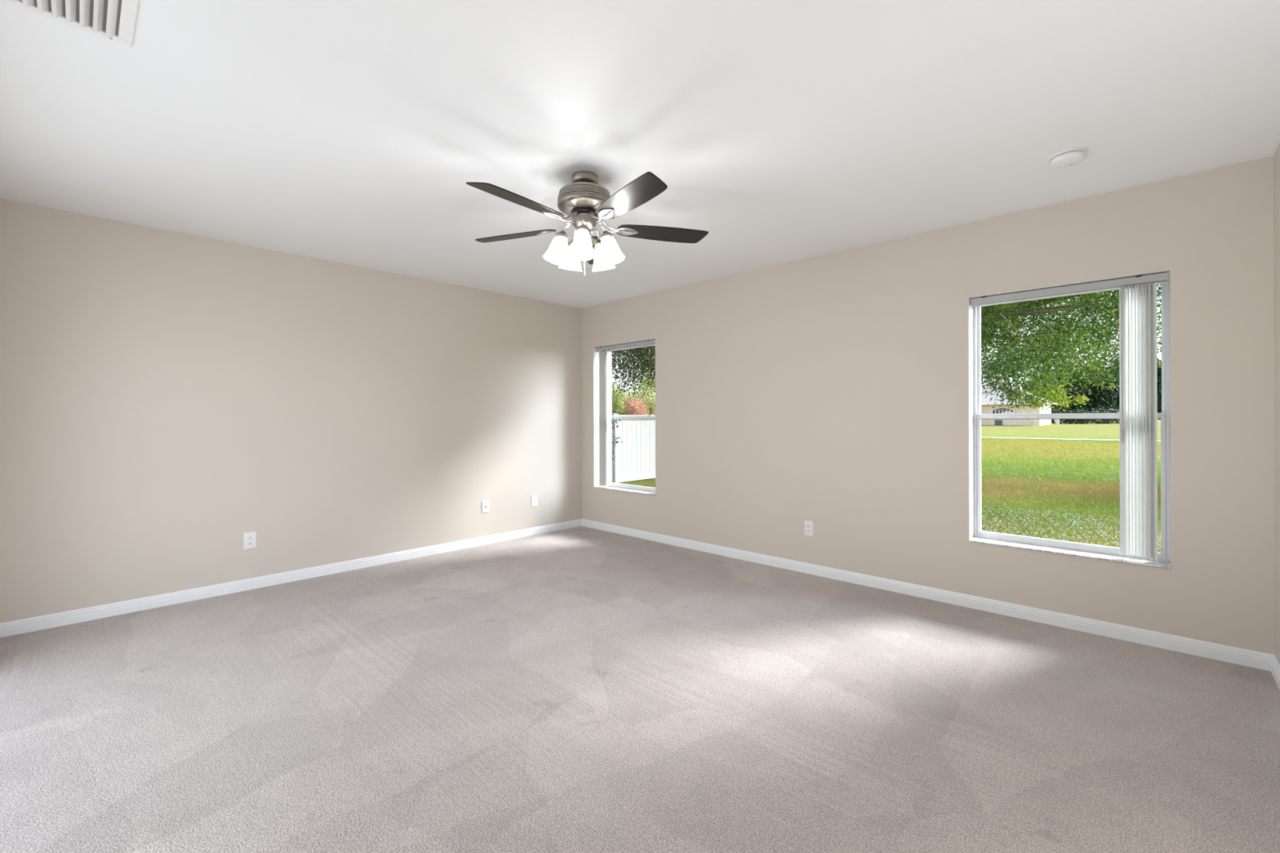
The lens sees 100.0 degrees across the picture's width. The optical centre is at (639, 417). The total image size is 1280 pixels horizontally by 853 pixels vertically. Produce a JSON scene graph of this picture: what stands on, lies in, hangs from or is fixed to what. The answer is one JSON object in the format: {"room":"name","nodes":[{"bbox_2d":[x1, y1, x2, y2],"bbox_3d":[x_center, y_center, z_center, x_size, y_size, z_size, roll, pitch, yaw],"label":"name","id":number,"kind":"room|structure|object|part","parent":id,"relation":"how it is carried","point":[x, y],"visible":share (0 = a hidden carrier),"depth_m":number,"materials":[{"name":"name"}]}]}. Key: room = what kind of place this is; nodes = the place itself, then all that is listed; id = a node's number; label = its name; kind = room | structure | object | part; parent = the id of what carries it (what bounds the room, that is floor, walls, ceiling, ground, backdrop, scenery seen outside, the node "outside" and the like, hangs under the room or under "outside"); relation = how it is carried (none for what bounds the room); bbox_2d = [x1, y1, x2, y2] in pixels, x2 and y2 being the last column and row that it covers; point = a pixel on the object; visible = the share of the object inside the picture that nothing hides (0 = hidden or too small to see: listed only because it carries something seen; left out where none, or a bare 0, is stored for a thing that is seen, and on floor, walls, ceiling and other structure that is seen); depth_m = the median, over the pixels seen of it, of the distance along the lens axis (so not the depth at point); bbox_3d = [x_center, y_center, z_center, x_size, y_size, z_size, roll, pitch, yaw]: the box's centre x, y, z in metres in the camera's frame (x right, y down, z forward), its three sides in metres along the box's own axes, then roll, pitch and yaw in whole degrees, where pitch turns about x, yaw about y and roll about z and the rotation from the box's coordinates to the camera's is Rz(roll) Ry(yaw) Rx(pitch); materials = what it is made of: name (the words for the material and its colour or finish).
{"room":"empty bedroom","nodes":[
{"label":"empty bedroom","id":0,"kind":"room"},
{"bbox_2d":[0,198,582,623],"bbox_3d":[-2.205,-0.005,4.549,0.200,2.640,4.280,0,0,44],"label":"wall","id":1,"kind":"structure","parent":0,"point":[167,397],"depth_m":3.78,"materials":[{"name":"beige paint"}]},
{"bbox_2d":[243,531,256,550],"bbox_3d":[-2.767,0.872,3.807,0.009,0.117,0.073,0,0,44],"label":"power outlet","id":2,"kind":"object","parent":1,"relation":"attached to","point":[250,538],"visible":1,"depth_m":3.80,"materials":[{"name":"white plastic"}]},
{"bbox_2d":[0,519,582,637],"bbox_3d":[-2.124,1.177,4.474,0.015,0.077,4.280,0,0,44],"label":"baseboard","id":3,"kind":"structure","parent":1,"relation":"attached to","point":[61,619],"depth_m":3.77,"materials":[{"name":"white wood"}]},
{"bbox_2d":[481,500,488,513],"bbox_3d":[-1.482,0.852,5.149,0.015,0.117,0.073,0,0,44],"label":"outlet","id":4,"kind":"object","parent":1,"relation":"attached to","point":[485,504],"visible":1,"depth_m":5.15,"materials":[{"name":"white plastic"}]},
{"bbox_2d":[531,494,537,506],"bbox_3d":[-1.092,0.861,5.561,0.009,0.117,0.073,0,0,44],"label":"power outlet","id":5,"kind":"object","parent":1,"relation":"attached to","point":[534,498],"visible":1,"depth_m":5.56,"materials":[{"name":"white plastic"}]},
{"bbox_2d":[0,525,1279,852],"bbox_3d":[-0.301,1.259,2.735,5.054,0.100,4.280,0,0,44],"label":"floor","id":6,"kind":"structure","parent":0,"point":[581,689],"depth_m":2.13,"materials":[{"name":"beige carpet"}]},
{"bbox_2d":[0,0,1279,308],"bbox_3d":[-0.309,-1.281,2.735,5.054,0.100,4.280,0,0,44],"label":"ceiling","id":7,"kind":"structure","parent":0,"point":[353,132],"depth_m":2.19,"materials":[{"name":"white paint"}]},
{"bbox_2d":[0,0,138,47],"bbox_3d":[-1.644,-1.218,1.485,0.432,0.019,0.368,0,0,44],"label":"ceiling vent","id":8,"kind":"object","parent":7,"relation":"in","point":[101,18],"visible":1,"depth_m":1.62,"materials":[{"name":"white metal"}]},
{"bbox_2d":[466,170,708,275],"bbox_3d":[-0.308,-0.978,2.700,1.258,0.506,1.231,0,0,44],"label":"ceiling fan","id":9,"kind":"object","parent":7,"relation":"hanging from","point":[584,200],"visible":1,"depth_m":2.65,"materials":[{"name":"wood"}]},
{"bbox_3d":[-0.536,-0.976,2.410,0.133,0.033,0.491,0,0,38],"label":"blade","id":10,"kind":"part","parent":9,"relation":"part of","materials":[{"name":"brown paint"}]},
{"bbox_3d":[-0.669,-0.975,2.878,0.491,0.033,0.133,0,0,20],"label":"blade","id":11,"kind":"part","parent":9,"relation":"part of","materials":[{"name":"brown paint"}]},
{"bbox_3d":[-0.424,-0.845,2.688,0.124,0.145,0.128,0,0,-19],"label":"lamp shade","id":12,"kind":"part","parent":9,"relation":"part of","materials":[{"name":"white glass"}]},
{"bbox_3d":[-0.359,-0.960,2.709,0.072,0.060,0.010,0,0,-19],"label":"lamp arm","id":13,"kind":"part","parent":9,"relation":"part of","materials":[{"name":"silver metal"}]},
{"bbox_3d":[-0.371,-0.845,2.857,0.128,0.145,0.124,0,0,-37],"label":"lamp shade","id":14,"kind":"part","parent":9,"relation":"part of","materials":[{"name":"white glass"}]},
{"bbox_3d":[-0.279,-0.846,2.584,0.128,0.145,0.124,0,0,-1],"label":"lamp shade","id":15,"kind":"part","parent":9,"relation":"part of","materials":[{"name":"white glass"}]},
{"bbox_3d":[-0.266,-0.977,3.149,0.133,0.033,0.491,0,0,2],"label":"blade","id":16,"kind":"part","parent":9,"relation":"part of","materials":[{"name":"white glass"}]},
{"bbox_3d":[-0.234,-0.961,2.802,0.010,0.060,0.072,0,0,35],"label":"lamp arm","id":17,"kind":"part","parent":9,"relation":"part of","materials":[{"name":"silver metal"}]},
{"bbox_3d":[-0.203,-0.961,2.711,0.072,0.060,0.010,0,0,17],"label":"lamp arm","id":18,"kind":"part","parent":9,"relation":"part of","materials":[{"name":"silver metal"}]},
{"bbox_3d":[-0.193,-0.846,2.859,0.128,0.145,0.124,0,0,35],"label":"lamp shade","id":19,"kind":"part","parent":9,"relation":"part of","materials":[{"name":"white glass"}]},
{"bbox_3d":[-0.137,-0.846,2.690,0.124,0.145,0.128,0,0,17],"label":"lamp shade","id":20,"kind":"part","parent":9,"relation":"part of","materials":[{"name":"white glass"}]},
{"bbox_3d":[-0.051,-0.977,2.392,0.133,0.033,0.491,0,0,-34],"label":"blade","id":21,"kind":"part","parent":9,"relation":"part of","materials":[{"name":"brown paint"}]},
{"bbox_3d":[0.117,-0.978,2.849,0.491,0.033,0.133,0,0,-16],"label":"blade","id":22,"kind":"part","parent":9,"relation":"part of","materials":[{"name":"brown paint"}]},
{"bbox_2d":[1048,146,1088,168],"bbox_3d":[2.013,-1.216,2.524,0.148,0.044,0.148,0,0,4],"label":"smoke detector","id":23,"kind":"object","parent":7,"relation":"attached to","point":[1070,157],"visible":1,"depth_m":2.49,"materials":[{"name":"white plastic"}]},
{"bbox_2d":[581,155,1275,654],"bbox_3d":[1.241,-0.015,4.355,5.454,2.640,0.200,0,0,44],"label":"wall","id":24,"kind":"structure","parent":0,"point":[834,392],"depth_m":3.54,"materials":[{"name":"beige paint"}]},
{"bbox_2d":[593,344,655,495],"bbox_3d":[-0.117,-0.009,5.636,0.910,1.535,0.204,0,0,44],"label":"window","id":25,"kind":"structure","parent":24,"relation":"in","point":[617,486],"depth_m":5.63,"materials":[{"name":"white paint"}]},
{"bbox_3d":[-0.129,0.755,5.621,0.910,0.008,0.164,0,0,44],"label":"sill","id":26,"kind":"part","parent":25,"relation":"part of","materials":[{"name":"white stone"}]},
{"bbox_2d":[595,339,655,486],"bbox_3d":[-0.155,-0.020,5.599,0.894,1.506,0.108,0,0,44],"label":"vertical blind","id":27,"kind":"object","parent":25,"relation":"attached to","point":[605,354],"visible":0.98,"depth_m":5.79,"materials":[{"name":"white plastic"}]},
{"bbox_3d":[-0.072,-0.013,5.684,0.910,1.527,0.072,0,0,44],"label":"frame","id":28,"kind":"part","parent":25,"relation":"part of","materials":[{"name":"white paint"}]},
{"bbox_3d":[-0.063,-0.373,5.694,0.878,0.766,0.020,0,0,44],"label":"sash","id":29,"kind":"part","parent":25,"relation":"part of","materials":[{"name":"white paint"}]},
{"bbox_3d":[-0.087,0.357,5.666,0.876,0.751,0.036,0,0,44],"label":"sash","id":30,"kind":"part","parent":25,"relation":"part of","materials":[{"name":"white paint"}]},
{"bbox_2d":[804,520,813,537],"bbox_3d":[1.305,0.857,4.153,0.073,0.117,0.009,0,0,44],"label":"power outlet","id":31,"kind":"object","parent":24,"relation":"attached to","point":[808,526],"visible":1,"depth_m":4.15,"materials":[{"name":"white plastic"}]},
{"bbox_2d":[582,519,1274,671],"bbox_3d":[1.171,1.166,4.278,5.054,0.077,0.015,0,0,44],"label":"baseboard","id":32,"kind":"structure","parent":24,"relation":"attached to","point":[1260,660],"depth_m":3.31,"materials":[{"name":"white wood"}]},
{"bbox_2d":[968,274,1171,568],"bbox_3d":[2.480,0.008,3.157,0.911,1.546,0.204,0,0,44],"label":"window","id":33,"kind":"structure","parent":24,"relation":"in","point":[1074,548],"depth_m":3.12,"materials":[{"name":"white paint"}]},
{"bbox_2d":[970,272,1167,561],"bbox_3d":[2.442,-0.004,3.120,0.895,1.517,0.108,0,0,44],"label":"vertical blind","id":34,"kind":"object","parent":33,"relation":"attached to","point":[1138,419],"visible":1,"depth_m":2.90,"materials":[{"name":"white plastic"}]},
{"bbox_3d":[2.469,0.777,3.142,0.911,0.008,0.164,0,0,44],"label":"sill","id":35,"kind":"part","parent":33,"relation":"part of","materials":[{"name":"white stone"}]},
{"bbox_3d":[2.534,-0.372,3.215,0.879,0.747,0.020,0,0,44],"label":"sash","id":36,"kind":"part","parent":33,"relation":"part of","materials":[{"name":"white paint"}]},
{"bbox_3d":[2.510,0.364,3.187,0.877,0.781,0.036,0,0,44],"label":"sash","id":37,"kind":"part","parent":33,"relation":"part of","materials":[{"name":"white paint"}]},
{"bbox_2d":[1273,142,1279,663],"bbox_3d":[1.595,-0.017,0.921,0.200,2.640,4.280,0,0,44],"label":"wall","id":38,"kind":"structure","parent":0,"point":[1277,154],"depth_m":2.48,"materials":[{"name":"beige paint"}]},
{"bbox_2d":[1271,654,1279,690],"bbox_3d":[1.521,1.165,0.996,0.015,0.077,4.280,0,0,44],"label":"baseboard","id":39,"kind":"structure","parent":38,"relation":"attached to","point":[1275,665],"depth_m":2.45,"materials":[{"name":"white wood"}]},
{"label":"outside","id":40,"kind":"structure","parent":0,"visible":0},
{"bbox_2d":[618,419,1160,552],"bbox_3d":[68.455,1.047,78.444,280.000,0.700,199.800,0,0,44],"label":"ground","id":41,"kind":"structure","parent":40,"point":[1069,431],"depth_m":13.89,"materials":[{"name":"green plant"}]},
{"bbox_2d":[611,380,635,414],"bbox_3d":[-0.863,0.201,17.058,1.532,3.026,1.392,0,0,19],"label":"shrub","id":42,"kind":"object","parent":41,"relation":"on","point":[615,399],"visible":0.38,"depth_m":16.69,"materials":[{"name":"green plant"}]},
{"bbox_2d":[614,394,650,415],"bbox_3d":[-0.346,0.472,17.288,1.399,2.480,1.512,0,0,3],"label":"flowering shrub","id":43,"kind":"object","parent":41,"relation":"on","point":[637,409],"visible":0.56,"depth_m":16.96,"materials":[{"name":"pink plant"}]},
{"bbox_2d":[610,345,655,399],"bbox_3d":[-0.027,-1.398,11.117,5.091,6.299,5.529,0,0,-36],"label":"tree","id":44,"kind":"object","parent":41,"relation":"on","point":[643,356],"visible":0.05,"depth_m":10.96,"materials":[{"name":"green plant"}]},
{"bbox_2d":[611,404,622,461],"bbox_3d":[-0.528,0.287,10.485,0.299,1.124,0.312,0,0,44],"label":"vine","id":45,"kind":"object","parent":44,"relation":"hanging from","point":[613,437],"visible":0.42,"depth_m":10.50,"materials":[{"name":"green plant"}]},
{"bbox_3d":[-0.529,0.273,10.500,0.079,1.097,0.012,0,0,0],"label":"stem","id":46,"kind":"part","parent":45,"relation":"part of","materials":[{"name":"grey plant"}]},
{"bbox_2d":[611,413,655,483],"bbox_3d":[0.285,0.743,17.313,4.675,1.730,7.475,0,0,44],"label":"privacy fence","id":47,"kind":"object","parent":41,"relation":"on","point":[634,460],"visible":0.11,"depth_m":13.56,"materials":[{"name":"white plastic"}]},
{"bbox_3d":[-0.607,0.760,13.102,0.128,1.700,0.128,0,0,44],"label":"post","id":48,"kind":"part","parent":47,"relation":"part of","materials":[{"name":"white plastic"}]},
{"bbox_3d":[1.970,-0.018,15.804,0.056,0.120,7.330,0,0,44],"label":"rail","id":49,"kind":"part","parent":47,"relation":"part of","materials":[{"name":"white plastic"}]},
{"bbox_3d":[1.972,0.722,15.804,0.025,1.480,7.330,0,0,44],"label":"panel","id":50,"kind":"part","parent":47,"relation":"part of","materials":[{"name":"white plastic"}]},
{"bbox_3d":[1.974,1.507,15.804,0.056,0.150,7.330,0,0,44],"label":"rail","id":51,"kind":"part","parent":47,"relation":"part of","materials":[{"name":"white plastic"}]},
{"bbox_2d":[617,391,653,415],"bbox_3d":[-0.540,0.315,19.048,1.966,2.796,1.588,0,0,44],"label":"shrub","id":52,"kind":"object","parent":41,"relation":"on","point":[628,391],"visible":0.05,"depth_m":18.72,"materials":[{"name":"green plant"}]},
{"bbox_2d":[626,360,655,415],"bbox_3d":[0.333,-0.310,18.015,1.969,4.041,1.629,0,0,35],"label":"shrub","id":53,"kind":"object","parent":41,"relation":"on","point":[651,402],"visible":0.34,"depth_m":17.93,"materials":[{"name":"green plant"}]},
{"bbox_2d":[981,380,1057,425],"bbox_3d":[39.815,-1.662,65.350,16.540,5.600,11.480,0,0,44],"label":"house","id":54,"kind":"structure","parent":41,"relation":"on","point":[987,405],"depth_m":59.79,"materials":[{"name":"white paint"}]},
{"bbox_3d":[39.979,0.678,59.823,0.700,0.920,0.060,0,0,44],"label":"door","id":55,"kind":"part","parent":54,"relation":"part of","materials":[{"name":"grey"}]},
{"bbox_2d":[1022,409,1043,428],"bbox_3d":[36.614,0.164,49.990,1.390,1.800,1.073,0,0,7],"label":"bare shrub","id":56,"kind":"object","parent":41,"relation":"on","point":[1032,420],"visible":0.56,"depth_m":49.94,"materials":[{"name":"beige plant"}]},
{"bbox_2d":[1023,365,1070,412],"bbox_3d":[56.962,-3.259,75.831,5.922,9.282,5.607,0,0,44],"label":"tree","id":57,"kind":"object","parent":41,"relation":"on","point":[1059,406],"visible":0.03,"depth_m":74.95,"materials":[{"name":"green plant"}]},
{"bbox_2d":[1055,419,1059,424],"bbox_3d":[48.219,0.344,62.000,0.400,1.030,0.400,0,0,44],"label":"marker post","id":58,"kind":"object","parent":41,"relation":"on","point":[1057,421],"visible":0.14,"depth_m":61.91,"materials":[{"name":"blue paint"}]},
{"bbox_2d":[981,292,1157,379],"bbox_3d":[10.630,-2.434,15.836,6.131,8.319,7.204,0,0,-26],"label":"tree","id":59,"kind":"object","parent":41,"relation":"on","point":[1102,292],"visible":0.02,"depth_m":14.91,"materials":[{"name":"green plant"}]},
{"bbox_2d":[981,460,1160,549],"bbox_3d":[9.042,1.502,13.070,6.673,0.111,14.550,0,0,44],"label":"flowers","id":60,"kind":"object","parent":41,"relation":"on","point":[1058,460],"visible":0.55,"depth_m":7.91,"materials":[{"name":"green plant"}]},
{"bbox_2d":[981,284,1161,411],"bbox_3d":[8.093,-1.542,11.062,3.906,6.582,5.196,0,0,1],"label":"shade tree","id":61,"kind":"object","parent":41,"relation":"on","point":[991,315],"visible":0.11,"depth_m":9.43,"materials":[{"name":"green plant"}]},
{"bbox_2d":[1054,361,1095,422],"bbox_3d":[61.384,-3.555,76.673,5.659,9.363,5.581,0,0,44],"label":"tree","id":62,"kind":"object","parent":41,"relation":"on","point":[1081,393],"visible":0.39,"depth_m":75.30,"materials":[{"name":"green plant"}]},
{"bbox_2d":[1051,405,1112,424],"bbox_3d":[51.661,0.073,65.819,10.220,3.020,3.635,0,0,44],"label":"shrub","id":63,"kind":"object","parent":41,"relation":"on","point":[1081,421],"visible":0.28,"depth_m":64.87,"materials":[{"name":"green plant"}]},
{"bbox_2d":[1084,362,1119,422],"bbox_3d":[64.731,-3.329,76.051,5.296,9.537,5.367,0,0,44],"label":"tree","id":64,"kind":"object","parent":41,"relation":"on","point":[1106,398],"visible":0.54,"depth_m":74.70,"materials":[{"name":"green plant"}]},
{"bbox_2d":[1062,403,1157,423],"bbox_3d":[57.705,-0.132,66.227,8.882,3.408,4.042,0,0,44],"label":"shrub","id":65,"kind":"object","parent":41,"relation":"on","point":[1105,411],"visible":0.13,"depth_m":66.63,"materials":[{"name":"green plant"}]},
{"bbox_2d":[1109,357,1119,421],"bbox_3d":[69.177,-4.049,76.535,5.814,10.369,5.128,0,0,44],"label":"tree","id":66,"kind":"object","parent":41,"relation":"on","point":[1117,397],"visible":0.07,"depth_m":76.50,"materials":[{"name":"green plant"}]},
{"bbox_2d":[1156,355,1161,420],"bbox_3d":[72.911,-4.015,75.721,6.041,10.217,5.219,0,0,44],"label":"tree","id":67,"kind":"object","parent":41,"relation":"on","point":[1159,369],"visible":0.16,"depth_m":74.81,"materials":[{"name":"green plant"}]},
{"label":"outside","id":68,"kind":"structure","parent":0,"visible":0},
{"bbox_2d":[981,436,1160,442],"bbox_3d":[24.237,1.313,32.108,35.980,0.140,1.300,0,0,44],"label":"sidewalk","id":69,"kind":"structure","parent":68,"point":[981,437],"depth_m":31.88,"materials":[{"name":"concrete"}]}
]}

